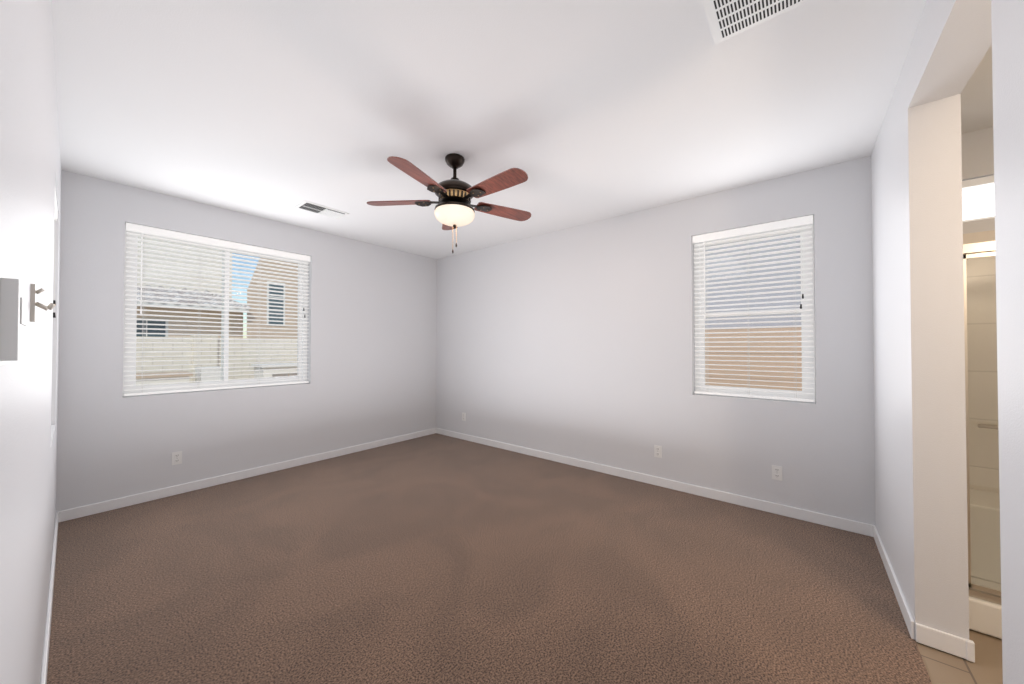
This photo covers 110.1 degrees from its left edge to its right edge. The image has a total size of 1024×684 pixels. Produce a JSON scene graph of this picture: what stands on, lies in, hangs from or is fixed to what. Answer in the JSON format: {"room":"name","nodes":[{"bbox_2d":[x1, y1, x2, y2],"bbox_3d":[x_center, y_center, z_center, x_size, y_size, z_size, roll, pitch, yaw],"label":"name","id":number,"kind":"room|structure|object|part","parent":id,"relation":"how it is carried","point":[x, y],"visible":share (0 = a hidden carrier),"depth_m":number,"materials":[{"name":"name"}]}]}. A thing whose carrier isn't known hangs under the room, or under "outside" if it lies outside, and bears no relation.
{"room":"empty bedroom","nodes":[
{"label":"empty bedroom","id":0,"kind":"room"},
{"bbox_2d":[0,0,60,683],"bbox_3d":[-0.499,-0.007,0.221,7.973,2.760,0.160,-1,-1,39],"label":"wall","id":1,"kind":"structure","parent":0,"point":[30,175],"depth_m":0.84,"materials":[{"name":"white paint"}]},
{"bbox_2d":[0,273,26,365],"bbox_3d":[-0.685,-0.028,0.489,0.150,0.118,0.022,-1,-1,39],"label":"switch","id":2,"kind":"object","parent":1,"relation":"attached to","point":[13,308],"visible":1,"depth_m":0.45,"materials":[{"name":"white plastic"}]},
{"bbox_2d":[30,284,55,321],"bbox_3d":[-1.150,-0.094,0.878,0.030,0.090,0.038,-1,-1,39],"label":"wall hook","id":3,"kind":"object","parent":1,"relation":"attached to","point":[33,302],"visible":1,"depth_m":0.86,"materials":[{"name":"silver metal"}]},
{"bbox_2d":[40,510,63,683],"bbox_3d":[-1.632,1.343,1.238,4.911,0.085,0.017,-1,-1,39],"label":"baseboard","id":4,"kind":"structure","parent":1,"relation":"attached to","point":[60,514],"depth_m":1.78,"materials":[{"name":"white wood"}]},
{"bbox_2d":[53,191,57,317],"bbox_3d":[-2.783,-0.177,2.128,0.888,1.444,0.074,-1,-1,39],"label":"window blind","id":5,"kind":"object","parent":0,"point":[55,218],"visible":0.1,"depth_m":2.39,"materials":[{"name":"white"}]},
{"bbox_2d":[56,170,436,511],"bbox_3d":[-2.437,0.044,4.317,0.200,2.760,4.079,-1,-1,39],"label":"wall","id":6,"kind":"structure","parent":0,"point":[372,338],"depth_m":3.61,"materials":[{"name":"white paint"}]},
{"bbox_2d":[172,451,181,464],"bbox_3d":[-3.105,1.077,3.315,0.008,0.115,0.070,-1,-1,39],"label":"electrical outlet","id":7,"kind":"object","parent":6,"relation":"attached to","point":[176,457],"visible":1,"depth_m":3.31,"materials":[{"name":"white plastic"}]},
{"bbox_2d":[123,229,307,396],"bbox_3d":[-2.956,-0.271,3.733,0.080,1.511,1.501,-1,-1,39],"label":"window","id":8,"kind":"structure","parent":6,"relation":"in","point":[223,381],"depth_m":3.59,"materials":[{"name":"white plastic"}]},
{"bbox_2d":[124,223,310,395],"bbox_3d":[-2.888,-0.275,3.678,0.074,1.499,1.493,-1,-1,39],"label":"window blind","id":9,"kind":"object","parent":8,"relation":"attached to","point":[141,229],"visible":0.92,"depth_m":3.54,"materials":[{"name":"white plastic"}]},
{"bbox_2d":[64,428,435,520],"bbox_3d":[-2.365,1.381,4.217,0.017,0.085,3.660,-1,-1,39],"label":"baseboard","id":10,"kind":"structure","parent":6,"relation":"attached to","point":[69,514],"depth_m":3.55,"materials":[{"name":"white wood"}]},
{"bbox_2d":[47,433,931,683],"bbox_3d":[-0.530,1.465,2.752,5.111,0.120,4.079,-1,-1,39],"label":"floor","id":11,"kind":"structure","parent":0,"point":[436,558],"depth_m":2.05,"materials":[{"name":"brown carpet"}]},
{"bbox_2d":[52,0,992,258],"bbox_3d":[0.658,-1.427,1.823,8.173,0.120,4.079,-1,-1,39],"label":"ceiling","id":12,"kind":"structure","parent":0,"point":[579,112],"depth_m":2.03,"materials":[{"name":"white paint"}]},
{"bbox_2d":[295,201,348,218],"bbox_3d":[-1.934,-1.336,3.648,0.250,0.016,0.430,-1,-1,39],"label":"ceiling vent","id":13,"kind":"object","parent":12,"relation":"in","point":[320,209],"visible":1,"depth_m":3.62,"materials":[{"name":"white plastic"}]},
{"bbox_2d":[367,153,530,252],"bbox_3d":[-0.386,-1.022,2.599,1.228,0.668,1.273,-1,-1,39],"label":"ceiling fan","id":14,"kind":"object","parent":12,"relation":"hanging from","point":[454,208],"visible":1,"depth_m":2.52,"materials":[{"name":"brown wood"}]},
{"bbox_3d":[-0.407,-1.022,2.621,0.558,0.668,0.574,-1,-1,39],"label":"motor","id":15,"kind":"part","parent":14,"relation":"part of","materials":[{"name":"brown metal"}]},
{"bbox_3d":[-0.422,-0.913,2.634,0.294,0.099,0.294,-1,-1,39],"label":"lamp shade","id":16,"kind":"part","parent":14,"relation":"part of","materials":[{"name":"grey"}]},
{"bbox_2d":[702,0,809,44],"bbox_3d":[0.971,-1.369,1.245,0.560,0.010,0.560,-1,-1,39],"label":"ceiling vent","id":17,"kind":"object","parent":12,"relation":"in","point":[727,19],"visible":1,"depth_m":1.48,"materials":[{"name":"white plastic"}]},
{"bbox_2d":[436,127,994,524],"bbox_3d":[1.958,0.031,3.248,7.973,2.760,0.200,-1,-1,39],"label":"wall","id":18,"kind":"structure","parent":0,"point":[577,342],"depth_m":3.52,"materials":[{"name":"white paint"}]},
{"bbox_2d":[462,413,465,420],"bbox_3d":[-0.710,1.101,5.266,0.070,0.115,0.008,-1,-1,39],"label":"electrical outlet","id":19,"kind":"object","parent":18,"relation":"attached to","point":[463,416],"visible":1,"depth_m":5.26,"materials":[{"name":"white plastic"}]},
{"bbox_2d":[436,428,867,535],"bbox_3d":[0.702,1.379,4.112,4.911,0.085,0.017,-1,-1,39],"label":"baseboard","id":20,"kind":"structure","parent":18,"relation":"attached to","point":[801,514],"depth_m":3.33,"materials":[{"name":"white wood"}]},
{"bbox_2d":[654,445,661,457],"bbox_3d":[1.438,1.079,3.523,0.070,0.115,0.008,-1,-1,39],"label":"electrical outlet","id":21,"kind":"object","parent":18,"relation":"attached to","point":[658,451],"visible":1,"depth_m":3.52,"materials":[{"name":"white plastic"}]},
{"bbox_2d":[694,217,814,401],"bbox_3d":[2.108,-0.255,3.172,0.876,1.486,0.080,-1,-1,39],"label":"window","id":22,"kind":"structure","parent":18,"relation":"in","point":[752,391],"depth_m":3.08,"materials":[{"name":"white plastic"}]},
{"bbox_2d":[692,215,813,401],"bbox_3d":[2.053,-0.260,3.104,0.868,1.474,0.074,-1,-1,39],"label":"window blind","id":23,"kind":"object","parent":22,"relation":"attached to","point":[782,224],"visible":0.96,"depth_m":3.07,"materials":[{"name":"white plastic"}]},
{"bbox_2d":[772,465,781,480],"bbox_3d":[2.170,1.072,2.928,0.070,0.115,0.008,-1,-1,39],"label":"electrical outlet","id":24,"kind":"object","parent":18,"relation":"attached to","point":[776,472],"visible":1,"depth_m":2.93,"materials":[{"name":"white plastic"}]},
{"bbox_2d":[962,175,994,221],"bbox_3d":[3.210,-0.922,2.237,0.740,0.280,0.150,-1,-1,39],"label":"transom","id":25,"kind":"object","parent":18,"relation":"in","point":[978,199],"depth_m":2.36,"materials":[{"name":"white glass"}]},
{"bbox_2d":[871,0,1023,683],"bbox_3d":[1.453,0.003,1.031,0.160,2.760,3.879,-1,-1,39],"label":"wall","id":26,"kind":"structure","parent":0,"point":[921,525],"depth_m":1.62,"materials":[{"name":"white paint"}]},
{"bbox_2d":[868,524,923,643],"bbox_3d":[2.230,1.354,2.106,0.017,0.085,1.147,-1,-1,39],"label":"baseboard","id":27,"kind":"structure","parent":26,"relation":"attached to","point":[916,630],"depth_m":1.90,"materials":[{"name":"white wood"}]},
{"bbox_2d":[915,629,1002,683],"bbox_3d":[2.643,1.435,0.176,3.062,0.114,4.079,-1,-1,39],"label":"floor","id":28,"kind":"structure","parent":0,"point":[943,667],"depth_m":1.55,"materials":[{"name":"beige ceramic tile"},{"name":"grout"}]},
{"bbox_2d":[963,230,1001,638],"bbox_3d":[3.094,0.340,1.600,1.658,2.100,0.918,-1,-1,39],"label":"shower","id":29,"kind":"object","parent":28,"relation":"on","point":[982,451],"visible":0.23,"depth_m":2.01,"materials":[{"name":"beige glass"}]},
{"label":"outside","id":30,"kind":"structure","parent":0,"visible":0},
{"bbox_3d":[-8.494,1.887,13.313,130.000,0.300,130.000,-1,-1,39],"label":"ground","id":31,"kind":"structure","parent":30,"visible":0},
{"bbox_2d":[136,363,296,385],"bbox_3d":[-6.480,1.109,8.268,0.800,1.130,3.290,-1,-1,39],"label":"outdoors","id":32,"kind":"object","parent":31,"relation":"on","point":[202,375],"depth_m":7.70,"materials":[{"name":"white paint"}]},
{"bbox_2d":[136,335,296,382],"bbox_3d":[-14.794,0.632,-0.621,0.340,1.860,30.400,-1,-1,39],"label":"fence","id":33,"kind":"object","parent":31,"relation":"on","point":[240,369],"depth_m":8.47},
{"bbox_2d":[136,237,297,338],"bbox_3d":[-19.194,-2.379,12.007,15.100,8.200,22.400,-1,-1,39],"label":"house","id":34,"kind":"structure","parent":31,"relation":"on","point":[195,306],"depth_m":13.06,"materials":[{"name":"beige paint"}]},
{"bbox_2d":[705,232,800,329],"bbox_3d":[12.022,-2.203,6.111,39.000,7.700,7.400,-1,-1,39],"label":"house","id":35,"kind":"structure","parent":31,"relation":"on","point":[757,291],"depth_m":7.15,"materials":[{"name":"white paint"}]},
{"bbox_2d":[705,327,801,390],"bbox_3d":[10.903,0.648,-1.730,40.900,1.800,0.170,-1,-1,39],"label":"fence","id":36,"kind":"object","parent":31,"relation":"on","point":[786,379],"depth_m":4.51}
]}

